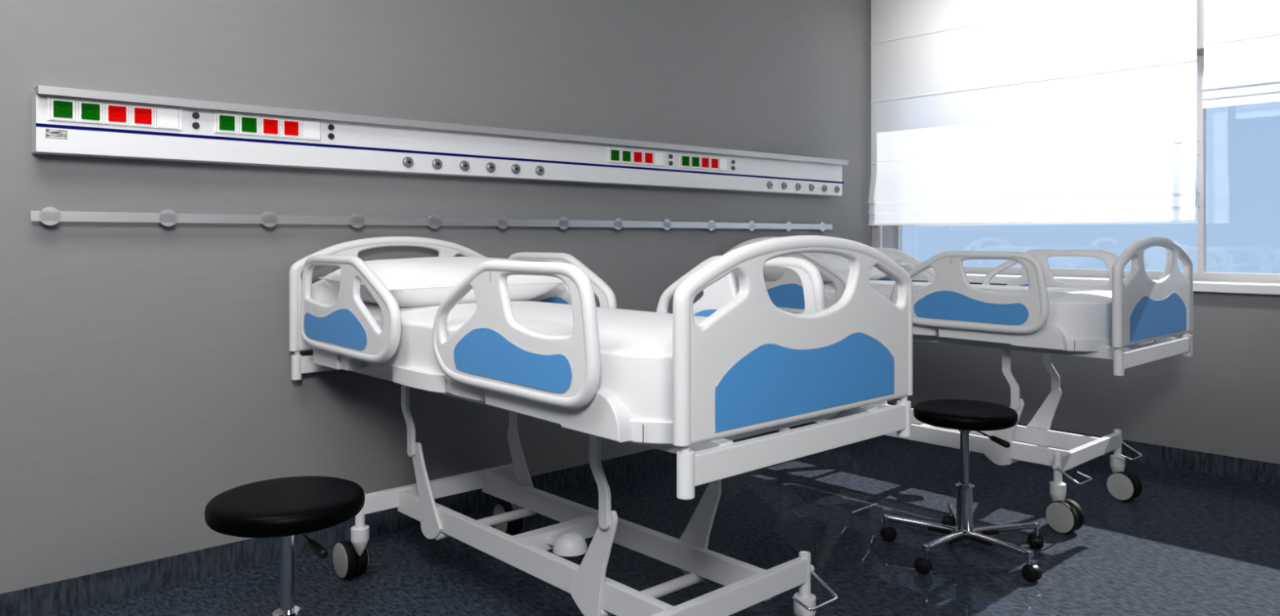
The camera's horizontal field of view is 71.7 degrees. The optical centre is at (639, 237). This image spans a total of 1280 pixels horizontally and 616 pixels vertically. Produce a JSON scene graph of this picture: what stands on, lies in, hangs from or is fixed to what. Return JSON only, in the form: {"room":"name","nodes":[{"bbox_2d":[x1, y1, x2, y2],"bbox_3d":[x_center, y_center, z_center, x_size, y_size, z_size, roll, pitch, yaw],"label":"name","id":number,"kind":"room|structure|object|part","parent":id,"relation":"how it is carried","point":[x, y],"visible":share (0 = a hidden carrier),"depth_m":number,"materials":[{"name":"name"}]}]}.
{"room":"hospital room","nodes":[
{"label":"hospital room","id":0,"kind":"room"},
{"bbox_2d":[0,0,871,594],"bbox_3d":[-1.358,-0.300,3.428,8.230,3.000,0.200,0,0,-42],"label":"wall","id":1,"kind":"structure","parent":0,"point":[145,368],"depth_m":3.33,"materials":[{"name":"paint"}]},
{"bbox_2d":[0,422,817,615],"bbox_3d":[-1.303,1.149,3.339,7.790,0.102,0.006,0,0,-42],"label":"baseboard","id":2,"kind":"structure","parent":1,"relation":"attached to","point":[49,599],"depth_m":3.19,"materials":[{"name":"dark blue carpet"}]},
{"bbox_2d":[30,206,832,231],"bbox_3d":[-0.353,-0.067,4.181,4.202,0.060,0.048,0,0,-42],"label":"wall rail","id":3,"kind":"object","parent":1,"relation":"attached to","point":[49,216],"visible":1,"depth_m":3.49,"materials":[{"name":"metal"}]},
{"bbox_2d":[31,84,848,196],"bbox_3d":[-0.298,-0.374,4.178,4.264,0.222,0.127,0,0,-42],"label":"panel","id":4,"kind":"object","parent":1,"relation":"attached to","point":[65,122],"visible":1,"depth_m":3.47,"materials":[{"name":"grey plastic"}]},
{"bbox_3d":[-1.800,-0.400,2.764,0.069,0.069,0.003,0,0,-43],"label":"socket frame","id":5,"kind":"part","parent":4,"relation":"part of","materials":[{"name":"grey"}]},
{"bbox_2d":[53,100,72,118],"bbox_3d":[-1.798,-0.400,2.762,0.050,0.050,0.004,0,0,-43],"label":"socket","id":6,"kind":"object","parent":4,"relation":"attached to","point":[61,108],"depth_m":2.76,"materials":[{"name":"green plastic"}]},
{"bbox_3d":[-1.745,-0.400,2.814,0.069,0.069,0.003,0,0,-43],"label":"socket frame","id":7,"kind":"part","parent":4,"relation":"part of","materials":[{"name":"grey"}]},
{"bbox_2d":[81,102,99,119],"bbox_3d":[-1.743,-0.400,2.812,0.050,0.050,0.004,0,0,-43],"label":"socket","id":8,"kind":"object","parent":4,"relation":"attached to","point":[90,111],"depth_m":2.81,"materials":[{"name":"green plastic"}]},
{"bbox_3d":[-1.691,-0.402,2.869,0.383,0.077,0.007,0,0,-43],"label":"socket plate","id":9,"kind":"part","parent":4,"relation":"part of","materials":[{"name":"white plastic"}]},
{"bbox_3d":[-1.690,-0.400,2.865,0.069,0.069,0.003,0,0,-43],"label":"socket frame","id":10,"kind":"part","parent":4,"relation":"part of","materials":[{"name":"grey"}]},
{"bbox_2d":[108,105,126,122],"bbox_3d":[-1.688,-0.400,2.862,0.050,0.050,0.004,0,0,-43],"label":"socket","id":11,"kind":"object","parent":4,"relation":"attached to","point":[117,113],"depth_m":2.86,"materials":[{"name":"red plastic"}]},
{"bbox_3d":[-1.635,-0.400,2.915,0.069,0.069,0.003,0,0,-43],"label":"socket frame","id":12,"kind":"part","parent":4,"relation":"part of","materials":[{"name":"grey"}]},
{"bbox_2d":[134,107,151,124],"bbox_3d":[-1.633,-0.400,2.913,0.050,0.050,0.004,0,0,-43],"label":"socket","id":13,"kind":"object","parent":4,"relation":"attached to","point":[142,115],"depth_m":2.91,"materials":[{"name":"red plastic"}]},
{"bbox_3d":[-1.580,-0.400,2.965,0.069,0.069,0.003,0,0,-43],"label":"socket frame","id":14,"kind":"part","parent":4,"relation":"part of","materials":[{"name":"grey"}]},
{"bbox_3d":[-1.441,-0.400,3.092,0.069,0.069,0.003,0,0,-43],"label":"socket frame","id":15,"kind":"part","parent":4,"relation":"part of","materials":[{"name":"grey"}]},
{"bbox_2d":[219,115,235,130],"bbox_3d":[-1.439,-0.400,3.090,0.050,0.050,0.004,0,0,-43],"label":"socket","id":16,"kind":"object","parent":4,"relation":"attached to","point":[227,122],"depth_m":3.09,"materials":[{"name":"green plastic"}]},
{"bbox_3d":[-1.386,-0.400,3.143,0.069,0.069,0.003,0,0,-43],"label":"socket frame","id":17,"kind":"part","parent":4,"relation":"part of","materials":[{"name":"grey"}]},
{"bbox_2d":[241,116,256,132],"bbox_3d":[-1.384,-0.400,3.140,0.050,0.050,0.004,0,0,-43],"label":"socket","id":18,"kind":"object","parent":4,"relation":"attached to","point":[248,123],"depth_m":3.14,"materials":[{"name":"green plastic"}]},
{"bbox_3d":[-1.337,-0.402,3.193,0.372,0.077,0.007,0,0,-43],"label":"socket plate","id":19,"kind":"part","parent":4,"relation":"part of","materials":[{"name":"white plastic"}]},
{"bbox_3d":[-1.331,-0.400,3.193,0.069,0.069,0.003,0,0,-43],"label":"socket frame","id":20,"kind":"part","parent":4,"relation":"part of","materials":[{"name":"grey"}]},
{"bbox_2d":[263,119,277,133],"bbox_3d":[-1.329,-0.400,3.191,0.050,0.050,0.004,0,0,-43],"label":"socket","id":21,"kind":"object","parent":4,"relation":"attached to","point":[270,126],"depth_m":3.19,"materials":[{"name":"red plastic"}]},
{"bbox_3d":[-1.276,-0.400,3.243,0.069,0.069,0.003,0,0,-43],"label":"socket frame","id":22,"kind":"part","parent":4,"relation":"part of","materials":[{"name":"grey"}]},
{"bbox_2d":[284,120,298,135],"bbox_3d":[-1.274,-0.400,3.241,0.050,0.050,0.004,0,0,-43],"label":"socket","id":23,"kind":"object","parent":4,"relation":"attached to","point":[291,127],"depth_m":3.24,"materials":[{"name":"red plastic"}]},
{"bbox_3d":[-1.222,-0.400,3.294,0.069,0.069,0.003,0,0,-43],"label":"socket frame","id":24,"kind":"part","parent":4,"relation":"part of","materials":[{"name":"grey"}]},
{"bbox_2d":[402,156,413,168],"bbox_3d":[-0.931,-0.303,3.562,0.045,0.045,0.014,0,0,-42],"label":"outlet","id":25,"kind":"object","parent":4,"relation":"attached to","point":[407,162],"depth_m":3.55,"materials":[{"name":"silver plastic"}]},
{"bbox_2d":[431,159,442,169],"bbox_3d":[-0.834,-0.303,3.650,0.045,0.045,0.014,0,0,-42],"label":"outlet","id":26,"kind":"object","parent":4,"relation":"attached to","point":[437,164],"depth_m":3.64,"materials":[{"name":"silver plastic"}]},
{"bbox_2d":[459,160,469,171],"bbox_3d":[-0.739,-0.303,3.738,0.045,0.045,0.014,0,0,-42],"label":"outlet","id":27,"kind":"object","parent":4,"relation":"attached to","point":[464,165],"depth_m":3.73,"materials":[{"name":"silver plastic"}]},
{"bbox_2d":[485,162,495,173],"bbox_3d":[-0.643,-0.303,3.826,0.045,0.045,0.014,0,0,-42],"label":"outlet","id":28,"kind":"object","parent":4,"relation":"attached to","point":[490,166],"depth_m":3.82,"materials":[{"name":"silver plastic"}]},
{"bbox_2d":[511,164,520,174],"bbox_3d":[-0.547,-0.303,3.914,0.045,0.045,0.014,0,0,-42],"label":"outlet","id":29,"kind":"object","parent":4,"relation":"attached to","point":[515,168],"depth_m":3.91,"materials":[{"name":"silver plastic"}]},
{"bbox_2d":[535,165,544,175],"bbox_3d":[-0.451,-0.303,4.002,0.045,0.045,0.014,0,0,-42],"label":"outlet","id":30,"kind":"object","parent":4,"relation":"attached to","point":[540,170],"depth_m":3.99,"materials":[{"name":"silver plastic"}]},
{"bbox_3d":[-0.122,-0.400,4.301,0.069,0.069,0.003,0,0,-43],"label":"socket frame","id":31,"kind":"part","parent":4,"relation":"part of","materials":[{"name":"grey"}]},
{"bbox_2d":[611,149,619,160],"bbox_3d":[-0.120,-0.400,4.299,0.050,0.050,0.004,0,0,-43],"label":"socket","id":32,"kind":"object","parent":4,"relation":"attached to","point":[615,153],"depth_m":4.30,"materials":[{"name":"green plastic"}]},
{"bbox_3d":[-0.067,-0.400,4.351,0.069,0.069,0.003,0,0,-43],"label":"socket frame","id":33,"kind":"part","parent":4,"relation":"part of","materials":[{"name":"grey"}]},
{"bbox_2d":[622,151,631,161],"bbox_3d":[-0.065,-0.400,4.349,0.050,0.050,0.004,0,0,-43],"label":"socket","id":34,"kind":"object","parent":4,"relation":"attached to","point":[626,154],"depth_m":4.35,"materials":[{"name":"green plastic"}]},
{"bbox_3d":[-0.014,-0.402,4.405,0.381,0.077,0.007,0,0,-43],"label":"socket plate","id":35,"kind":"part","parent":4,"relation":"part of","materials":[{"name":"white plastic"}]},
{"bbox_2d":[634,151,641,162],"bbox_3d":[-0.010,-0.400,4.399,0.050,0.050,0.004,0,0,-43],"label":"socket","id":36,"kind":"object","parent":4,"relation":"attached to","point":[637,155],"depth_m":4.40,"materials":[{"name":"red plastic"}]},
{"bbox_3d":[0.043,-0.400,4.452,0.069,0.069,0.003,0,0,-43],"label":"socket frame","id":37,"kind":"part","parent":4,"relation":"part of","materials":[{"name":"grey"}]},
{"bbox_2d":[644,152,653,163],"bbox_3d":[0.045,-0.400,4.450,0.050,0.050,0.004,0,0,-43],"label":"socket","id":38,"kind":"object","parent":4,"relation":"attached to","point":[648,156],"depth_m":4.45,"materials":[{"name":"red plastic"}]},
{"bbox_3d":[0.097,-0.400,4.502,0.069,0.069,0.003,0,0,-43],"label":"socket frame","id":39,"kind":"part","parent":4,"relation":"part of","materials":[{"name":"grey"}]},
{"bbox_2d":[682,155,688,166],"bbox_3d":[0.239,-0.400,4.628,0.050,0.050,0.004,0,0,-43],"label":"socket","id":40,"kind":"object","parent":4,"relation":"attached to","point":[685,158],"depth_m":4.63,"materials":[{"name":"green plastic"}]},
{"bbox_2d":[692,156,699,167],"bbox_3d":[0.294,-0.400,4.678,0.050,0.050,0.004,0,0,-43],"label":"socket","id":41,"kind":"object","parent":4,"relation":"attached to","point":[695,160],"depth_m":4.68,"materials":[{"name":"green plastic"}]},
{"bbox_3d":[0.343,-0.402,4.733,0.377,0.077,0.007,0,0,-43],"label":"socket plate","id":42,"kind":"part","parent":4,"relation":"part of","materials":[{"name":"white"}]},
{"bbox_2d":[702,157,708,167],"bbox_3d":[0.349,-0.400,4.728,0.050,0.050,0.004,0,0,-43],"label":"socket","id":43,"kind":"object","parent":4,"relation":"attached to","point":[704,160],"depth_m":4.73,"materials":[{"name":"red plastic"}]},
{"bbox_2d":[711,158,718,168],"bbox_3d":[0.404,-0.400,4.779,0.050,0.050,0.004,0,0,-43],"label":"socket","id":44,"kind":"object","parent":4,"relation":"attached to","point":[714,161],"depth_m":4.78,"materials":[{"name":"red plastic"}]},
{"bbox_3d":[0.457,-0.400,4.831,0.069,0.069,0.003,0,0,-43],"label":"socket frame","id":45,"kind":"part","parent":4,"relation":"part of","materials":[{"name":"grey"}]},
{"bbox_2d":[767,181,773,189],"bbox_3d":[0.749,-0.303,5.101,0.045,0.045,0.014,0,0,-42],"label":"outlet","id":46,"kind":"object","parent":4,"relation":"attached to","point":[770,184],"depth_m":5.09,"materials":[{"name":"silver plastic"}]},
{"bbox_2d":[781,182,786,190],"bbox_3d":[0.847,-0.303,5.191,0.045,0.045,0.014,0,0,-42],"label":"outlet","id":47,"kind":"object","parent":4,"relation":"attached to","point":[784,184],"depth_m":5.18,"materials":[{"name":"silver plastic"}]},
{"bbox_2d":[795,182,800,191],"bbox_3d":[0.944,-0.303,5.280,0.045,0.045,0.014,0,0,-42],"label":"outlet","id":48,"kind":"object","parent":4,"relation":"attached to","point":[797,185],"depth_m":5.27,"materials":[{"name":"silver plastic"}]},
{"bbox_2d":[808,184,814,191],"bbox_3d":[1.041,-0.303,5.369,0.045,0.045,0.014,0,0,-42],"label":"outlet","id":49,"kind":"object","parent":4,"relation":"attached to","point":[811,187],"depth_m":5.36,"materials":[{"name":"silver plastic"}]},
{"bbox_2d":[822,185,827,191],"bbox_3d":[1.139,-0.303,5.458,0.045,0.045,0.014,0,0,-42],"label":"outlet","id":50,"kind":"object","parent":4,"relation":"attached to","point":[824,188],"depth_m":5.45,"materials":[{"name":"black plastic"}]},
{"bbox_2d":[835,186,839,192],"bbox_3d":[1.236,-0.303,5.547,0.045,0.045,0.014,0,0,-42],"label":"outlet","id":51,"kind":"object","parent":4,"relation":"attached to","point":[837,188],"depth_m":5.54,"materials":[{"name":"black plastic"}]},
{"bbox_2d":[49,422,1279,615],"bbox_3d":[0.718,1.250,1.163,8.230,0.100,6.345,0,0,-42],"label":"floor","id":52,"kind":"structure","parent":0,"point":[1191,543],"depth_m":3.36,"materials":[{"name":"carpet"}]},
{"bbox_2d":[204,475,364,615],"bbox_3d":[-0.890,0.921,2.207,0.629,0.557,0.610,0,0,30],"label":"stool","id":53,"kind":"object","parent":52,"relation":"on","point":[283,508],"visible":1,"depth_m":2.16,"materials":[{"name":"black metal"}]},
{"bbox_3d":[-0.888,0.671,2.232,0.374,0.057,0.374,0,0,29],"label":"seat","id":54,"kind":"part","parent":53,"relation":"part of","materials":[{"name":"black leather"}]},
{"bbox_3d":[-0.838,0.726,2.184,0.141,0.036,0.008,0,0,44],"label":"height lever","id":55,"kind":"part","parent":53,"relation":"part of","materials":[{"name":"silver metal"}]},
{"bbox_2d":[288,235,912,615],"bbox_3d":[-0.287,0.597,2.825,0.898,1.206,2.063,0,0,-42],"label":"hospital bed","id":56,"kind":"object","parent":52,"relation":"on","point":[726,366],"visible":0.91,"depth_m":2.28,"materials":[{"name":"white plastic"}]},
{"bbox_3d":[-1.276,0.481,3.293,0.037,0.093,0.037,0,0,-43],"label":"corner post","id":57,"kind":"part","parent":56,"relation":"part of","materials":[{"name":"white plastic"}]},
{"bbox_3d":[-1.018,0.297,2.983,0.030,0.126,0.499,0,0,-43],"label":"inset panel","id":58,"kind":"part","parent":56,"relation":"part of","materials":[{"name":"blue plastic"}]},
{"bbox_3d":[-0.971,0.227,2.932,0.034,0.336,0.719,0,0,-43],"label":"rail","id":59,"kind":"part","parent":56,"relation":"part of","materials":[{"name":"white plastic"}]},
{"bbox_3d":[-0.968,0.422,3.015,0.068,0.051,0.083,0,0,-43],"label":"rail lever","id":60,"kind":"part","parent":56,"relation":"part of","materials":[{"name":"white plastic"}]},
{"bbox_3d":[-0.975,0.969,3.087,0.033,0.163,0.033,0,0,-43],"label":"castor post","id":61,"kind":"part","parent":56,"relation":"part of","materials":[{"name":"white metal"}]},
{"bbox_3d":[-0.968,0.208,3.568,0.883,0.428,0.037,0,0,-43],"label":"headboard","id":62,"kind":"part","parent":56,"relation":"part of","materials":[{"name":"white plastic"}]},
{"bbox_3d":[-0.805,0.608,3.078,0.014,0.296,0.081,0,0,-43],"label":"lift rod","id":63,"kind":"part","parent":56,"relation":"part of","materials":[{"name":"white metal"}]},
{"bbox_3d":[-0.724,0.862,3.009,0.012,0.311,0.195,0,0,-43],"label":"lift lever","id":64,"kind":"part","parent":56,"relation":"part of","materials":[{"name":"white metal"}]},
{"bbox_2d":[318,257,564,307],"bbox_3d":[-0.725,0.158,3.303,0.733,0.169,0.553,0,0,-42],"label":"pillow","id":65,"kind":"object","parent":56,"relation":"on","point":[413,282],"visible":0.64,"depth_m":3.05,"materials":[{"name":"white fabric"}]},
{"bbox_3d":[-0.300,0.322,2.840,0.776,0.181,1.917,0,0,-43],"label":"mattress","id":66,"kind":"part","parent":56,"relation":"part of","materials":[{"name":"white fabric"}]},
{"bbox_3d":[-0.320,0.298,2.221,0.030,0.129,0.518,0,0,-43],"label":"inset panel","id":67,"kind":"part","parent":56,"relation":"part of","materials":[{"name":"blue plastic"}]},
{"bbox_3d":[-0.494,0.608,3.363,0.014,0.296,0.081,0,0,-43],"label":"lift rod","id":68,"kind":"part","parent":56,"relation":"part of","materials":[{"name":"white metal"}]},
{"bbox_3d":[-0.336,0.228,2.239,0.034,0.341,0.717,0,0,-43],"label":"rail","id":69,"kind":"part","parent":56,"relation":"part of","materials":[{"name":"white plastic"}]},
{"bbox_3d":[-0.432,0.862,3.276,0.012,0.311,0.195,0,0,-43],"label":"lift lever","id":70,"kind":"part","parent":56,"relation":"part of","materials":[{"name":"white metal"}]},
{"bbox_3d":[-0.381,0.297,3.567,0.030,0.126,0.499,0,0,-43],"label":"inset panel","id":71,"kind":"part","parent":56,"relation":"part of","materials":[{"name":"blue"}]},
{"bbox_3d":[-0.334,0.227,3.515,0.034,0.336,0.719,0,0,-43],"label":"rail","id":72,"kind":"part","parent":56,"relation":"part of","materials":[{"name":"white plastic"}]},
{"bbox_3d":[-0.256,0.940,2.791,0.650,0.080,1.439,0,0,-43],"label":"frame","id":73,"kind":"part","parent":56,"relation":"part of","materials":[{"name":"white metal"}]},
{"bbox_3d":[-0.125,0.861,2.356,0.012,0.309,0.193,0,0,-43],"label":"lift lever","id":74,"kind":"part","parent":56,"relation":"part of","materials":[{"name":"white metal"}]},
{"bbox_3d":[-0.105,0.608,2.314,0.014,0.296,0.077,0,0,-43],"label":"lift rod","id":75,"kind":"part","parent":56,"relation":"part of","materials":[{"name":"white metal"}]},
{"bbox_3d":[-0.282,0.461,2.820,0.600,0.049,2.000,0,0,-43],"label":"bed frame","id":76,"kind":"part","parent":56,"relation":"part of","materials":[{"name":"white metal"}]},
{"bbox_3d":[0.093,0.481,1.799,0.037,0.093,0.037,0,0,-43],"label":"corner post","id":77,"kind":"part","parent":56,"relation":"part of","materials":[{"name":"white plastic"}]},
{"bbox_3d":[0.167,0.861,2.623,0.012,0.309,0.193,0,0,-43],"label":"lift lever","id":78,"kind":"part","parent":56,"relation":"part of","materials":[{"name":"white metal"}]},
{"bbox_3d":[0.317,0.298,2.805,0.030,0.129,0.518,0,0,-43],"label":"inset panel","id":79,"kind":"part","parent":56,"relation":"part of","materials":[{"name":"blue"}]},
{"bbox_3d":[0.206,0.608,2.599,0.014,0.296,0.077,0,0,-43],"label":"lift rod","id":80,"kind":"part","parent":56,"relation":"part of","materials":[{"name":"metal"}]},
{"bbox_2d":[626,411,840,444],"bbox_3d":[0.227,0.432,2.264,0.788,0.051,0.368,0,0,-43],"label":"tray","id":81,"kind":"object","parent":56,"relation":"on","point":[642,428],"depth_m":1.97,"materials":[{"name":"grey plastic"}]},
{"bbox_3d":[0.301,0.228,2.823,0.034,0.341,0.717,0,0,-43],"label":"rail","id":82,"kind":"part","parent":56,"relation":"part of","materials":[{"name":"white plastic"}]},
{"bbox_3d":[0.397,0.208,2.079,0.883,0.428,0.037,0,0,-43],"label":"footboard","id":83,"kind":"part","parent":56,"relation":"part of","materials":[{"name":"white plastic"}]},
{"bbox_3d":[0.397,0.319,2.079,0.683,0.170,0.034,0,0,-43],"label":"inset panel","id":84,"kind":"part","parent":56,"relation":"part of","materials":[{"name":"blue plastic"}]},
{"bbox_3d":[0.464,0.969,2.494,0.033,0.163,0.033,0,0,-43],"label":"castor post","id":85,"kind":"part","parent":56,"relation":"part of","materials":[{"name":"metal"}]},
{"bbox_3d":[0.702,0.481,2.357,0.037,0.093,0.037,0,0,-43],"label":"corner post","id":86,"kind":"part","parent":56,"relation":"part of","materials":[{"name":"white plastic"}]},
{"bbox_2d":[722,236,1192,533],"bbox_3d":[1.453,0.597,4.420,0.898,1.206,2.063,0,0,-42],"label":"hospital bed","id":87,"kind":"object","parent":52,"relation":"on","point":[1037,312],"visible":0.7,"depth_m":3.82,"materials":[{"name":"white plastic"}]},
{"bbox_3d":[0.772,0.208,5.163,0.883,0.428,0.037,0,0,-43],"label":"headboard","id":88,"kind":"part","parent":87,"relation":"part of","materials":[{"name":"white plastic"}]},
{"bbox_3d":[0.722,0.297,4.577,0.030,0.126,0.499,0,0,-43],"label":"inset panel","id":89,"kind":"part","parent":87,"relation":"part of","materials":[{"name":"blue plastic"}]},
{"bbox_3d":[0.769,0.227,4.526,0.034,0.336,0.719,0,0,-43],"label":"rail","id":90,"kind":"part","parent":87,"relation":"part of","materials":[{"name":"white plastic"}]},
{"bbox_2d":[763,253,903,283],"bbox_3d":[1.015,0.158,4.897,0.733,0.169,0.553,0,0,-42],"label":"pillow","id":91,"kind":"object","parent":87,"relation":"on","point":[841,264],"visible":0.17,"depth_m":4.65,"materials":[{"name":"white fabric"}]},
{"bbox_3d":[1.359,0.297,5.161,0.030,0.126,0.499,0,0,-43],"label":"inset panel","id":92,"kind":"part","parent":87,"relation":"part of","materials":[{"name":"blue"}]},
{"bbox_3d":[1.406,0.227,5.110,0.034,0.336,0.719,0,0,-43],"label":"rail","id":93,"kind":"part","parent":87,"relation":"part of","materials":[{"name":"white plastic"}]},
{"bbox_3d":[1.440,0.322,4.434,0.776,0.181,1.917,0,0,-43],"label":"mattress","id":94,"kind":"part","parent":87,"relation":"part of","materials":[{"name":"white fabric"}]},
{"bbox_3d":[1.484,0.940,4.385,0.650,0.080,1.439,0,0,-43],"label":"frame","id":95,"kind":"part","parent":87,"relation":"part of","materials":[{"name":"white metal"}]},
{"bbox_3d":[1.404,0.228,3.833,0.034,0.341,0.717,0,0,-43],"label":"rail","id":96,"kind":"part","parent":87,"relation":"part of","materials":[{"name":"white plastic"}]},
{"bbox_3d":[1.420,0.298,3.816,0.030,0.129,0.518,0,0,-43],"label":"inset panel","id":97,"kind":"part","parent":87,"relation":"part of","materials":[{"name":"blue plastic"}]},
{"bbox_3d":[1.615,0.861,3.950,0.012,0.309,0.193,0,0,-43],"label":"lift lever","id":98,"kind":"part","parent":87,"relation":"part of","materials":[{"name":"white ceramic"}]},
{"bbox_3d":[1.635,0.608,3.909,0.014,0.296,0.077,0,0,-43],"label":"lift rod","id":99,"kind":"part","parent":87,"relation":"part of","materials":[{"name":"white metal"}]},
{"bbox_3d":[1.907,0.861,4.217,0.012,0.309,0.193,0,0,-43],"label":"lift lever","id":100,"kind":"part","parent":87,"relation":"part of","materials":[{"name":"white metal"}]},
{"bbox_3d":[1.458,0.461,4.415,0.600,0.049,2.000,0,0,-43],"label":"bed frame","id":101,"kind":"part","parent":87,"relation":"part of","materials":[{"name":"white metal"}]},
{"bbox_3d":[1.946,0.608,4.194,0.014,0.296,0.077,0,0,-43],"label":"lift rod","id":102,"kind":"part","parent":87,"relation":"part of","materials":[{"name":"metal"}]},
{"bbox_3d":[2.041,0.228,4.417,0.034,0.341,0.717,0,0,-43],"label":"rail","id":103,"kind":"part","parent":87,"relation":"part of","materials":[{"name":"white plastic"}]},
{"bbox_3d":[1.717,0.969,3.643,0.033,0.163,0.033,0,0,-43],"label":"castor post","id":104,"kind":"part","parent":87,"relation":"part of","materials":[{"name":"metal"}]},
{"bbox_2d":[1009,338,1154,351],"bbox_3d":[1.967,0.432,3.859,0.788,0.051,0.368,0,0,-43],"label":"tray","id":105,"kind":"object","parent":87,"relation":"on","point":[1030,344],"depth_m":3.57,"materials":[{"name":"grey plastic"}]},
{"bbox_3d":[2.204,0.969,4.089,0.033,0.163,0.033,0,0,-43],"label":"castor post","id":106,"kind":"part","parent":87,"relation":"part of","materials":[{"name":"white metal"}]},
{"bbox_3d":[1.833,0.481,3.394,0.037,0.093,0.037,0,0,-43],"label":"corner post","id":107,"kind":"part","parent":87,"relation":"part of","materials":[{"name":"white plastic"}]},
{"bbox_3d":[2.136,0.208,3.674,0.883,0.428,0.037,0,0,-43],"label":"footboard","id":108,"kind":"part","parent":87,"relation":"part of","materials":[{"name":"white plastic"}]},
{"bbox_3d":[2.136,0.319,3.674,0.683,0.170,0.034,0,0,-43],"label":"inset panel","id":109,"kind":"part","parent":87,"relation":"part of","materials":[{"name":"blue plastic"}]},
{"bbox_3d":[2.442,0.481,3.952,0.037,0.093,0.037,0,0,-43],"label":"corner post","id":110,"kind":"part","parent":87,"relation":"part of","materials":[{"name":"white plastic"}]},
{"bbox_2d":[880,399,1044,582],"bbox_3d":[1.226,0.921,3.351,0.610,0.557,0.629,0,0,-42],"label":"stool","id":111,"kind":"object","parent":52,"relation":"on","point":[966,416],"visible":1,"depth_m":3.35,"materials":[{"name":"black"}]},
{"bbox_2d":[880,524,897,534],"bbox_3d":[0.985,1.161,3.514,0.062,0.037,0.025,0,0,-8],"label":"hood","id":112,"kind":"object","parent":111,"relation":"attached to","point":[887,529],"depth_m":3.50,"materials":[{"name":"black plastic"}]},
{"bbox_3d":[1.088,1.118,3.455,0.279,0.043,0.032,0,0,29],"label":"leg","id":113,"kind":"part","parent":111,"relation":"part of","materials":[{"name":"silver metal"}]},
{"bbox_2d":[914,555,933,568],"bbox_3d":[1.015,1.161,3.174,0.062,0.037,0.025,0,0,25],"label":"hood","id":114,"kind":"object","parent":111,"relation":"attached to","point":[921,562],"depth_m":3.16,"materials":[{"name":"black plastic"}]},
{"bbox_3d":[1.114,1.118,3.259,0.280,0.043,0.032,0,0,-43],"label":"leg","id":115,"kind":"part","parent":111,"relation":"part of","materials":[{"name":"silver metal"}]},
{"bbox_2d":[943,513,952,525],"bbox_3d":[1.280,1.161,3.658,0.062,0.037,0.026,0,0,-43],"label":"hood","id":116,"kind":"object","parent":111,"relation":"attached to","point":[948,518],"depth_m":3.64,"materials":[{"name":"black plastic"}]},
{"bbox_3d":[1.266,1.119,3.540,0.031,0.043,0.280,0,0,11],"label":"leg","id":117,"kind":"part","parent":111,"relation":"part of","materials":[{"name":"silver metal"}]},
{"bbox_3d":[1.236,0.671,3.374,0.374,0.057,0.374,0,0,-43],"label":"seat","id":118,"kind":"part","parent":111,"relation":"part of","materials":[{"name":"black leather"}]},
{"bbox_3d":[1.269,0.726,3.313,0.008,0.036,0.141,0,0,-28],"label":"height lever","id":119,"kind":"part","parent":111,"relation":"part of","materials":[{"name":"silver metal"}]},
{"bbox_3d":[1.311,1.118,3.224,0.032,0.043,0.280,0,0,-27],"label":"leg","id":120,"kind":"part","parent":111,"relation":"part of","materials":[{"name":"silver metal"}]},
{"bbox_3d":[1.402,1.118,3.399,0.280,0.043,0.032,0,0,-9],"label":"leg","id":121,"kind":"part","parent":111,"relation":"part of","materials":[{"name":"silver metal"}]},
{"bbox_2d":[1022,563,1041,577],"bbox_3d":[1.370,1.161,3.101,0.025,0.037,0.062,0,0,-31],"label":"hood","id":122,"kind":"object","parent":111,"relation":"attached to","point":[1029,570],"depth_m":3.08,"materials":[{"name":"black plastic"}]},
{"bbox_2d":[1031,533,1041,544],"bbox_3d":[1.528,1.161,3.426,0.025,0.037,0.062,0,0,2],"label":"hood","id":123,"kind":"object","parent":111,"relation":"attached to","point":[1036,538],"depth_m":3.40,"materials":[{"name":"black plastic"}]},
{"bbox_2d":[882,0,1279,464],"bbox_3d":[3.663,-0.300,3.862,0.240,3.000,5.945,0,0,-42],"label":"wall","id":124,"kind":"structure","parent":0,"point":[1224,398],"depth_m":4.64,"materials":[{"name":"paint"}]},
{"bbox_2d":[871,226,882,248],"bbox_3d":[1.585,-0.370,5.938,0.024,1.200,0.074,0,0,-42],"label":"trim","id":125,"kind":"structure","parent":124,"relation":"attached to","point":[877,231],"depth_m":5.92,"materials":[{"name":"grey"}]},
{"bbox_2d":[887,403,1279,485],"bbox_3d":[3.575,1.149,3.777,0.006,0.102,5.939,0,0,-42],"label":"baseboard","id":126,"kind":"structure","parent":124,"relation":"attached to","point":[1203,462],"depth_m":4.54,"materials":[{"name":"plastic"}]},
{"bbox_2d":[897,54,1279,283],"bbox_3d":[3.074,-0.370,4.614,0.092,1.200,3.890,0,0,-42],"label":"window","id":127,"kind":"structure","parent":124,"relation":"in","point":[1202,274],"depth_m":4.72,"materials":[{"name":"grey"}]},
{"bbox_3d":[2.945,-0.205,4.718,0.042,0.130,0.020,0,0,-43],"label":"handle","id":128,"kind":"part","parent":127,"relation":"part of","materials":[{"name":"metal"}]},
{"bbox_2d":[911,273,1279,294],"bbox_3d":[3.005,0.253,4.544,0.290,0.045,3.980,0,0,-42],"label":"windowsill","id":129,"kind":"structure","parent":124,"relation":"attached to","point":[1197,286],"depth_m":4.52,"materials":[{"name":"white"}]},
{"bbox_3d":[0.718,-1.850,1.163,8.230,0.100,6.345,0,0,-43],"label":"ceiling","id":130,"kind":"structure","parent":0,"visible":0},
{"bbox_2d":[868,0,1199,226],"bbox_3d":[2.186,-0.937,5.204,0.064,1.716,1.916,0,0,-42],"label":"blind","id":131,"kind":"object","parent":130,"relation":"hanging from","point":[984,112],"visible":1,"depth_m":5.11,"materials":[{"name":"fabric"}]},
{"bbox_2d":[1202,0,1279,108],"bbox_3d":[3.521,-1.222,3.749,0.062,1.146,1.986,0,0,-42],"label":"blind","id":132,"kind":"object","parent":130,"relation":"hanging from","point":[1242,43],"visible":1,"depth_m":4.36,"materials":[{"name":"fabric"}]}
]}

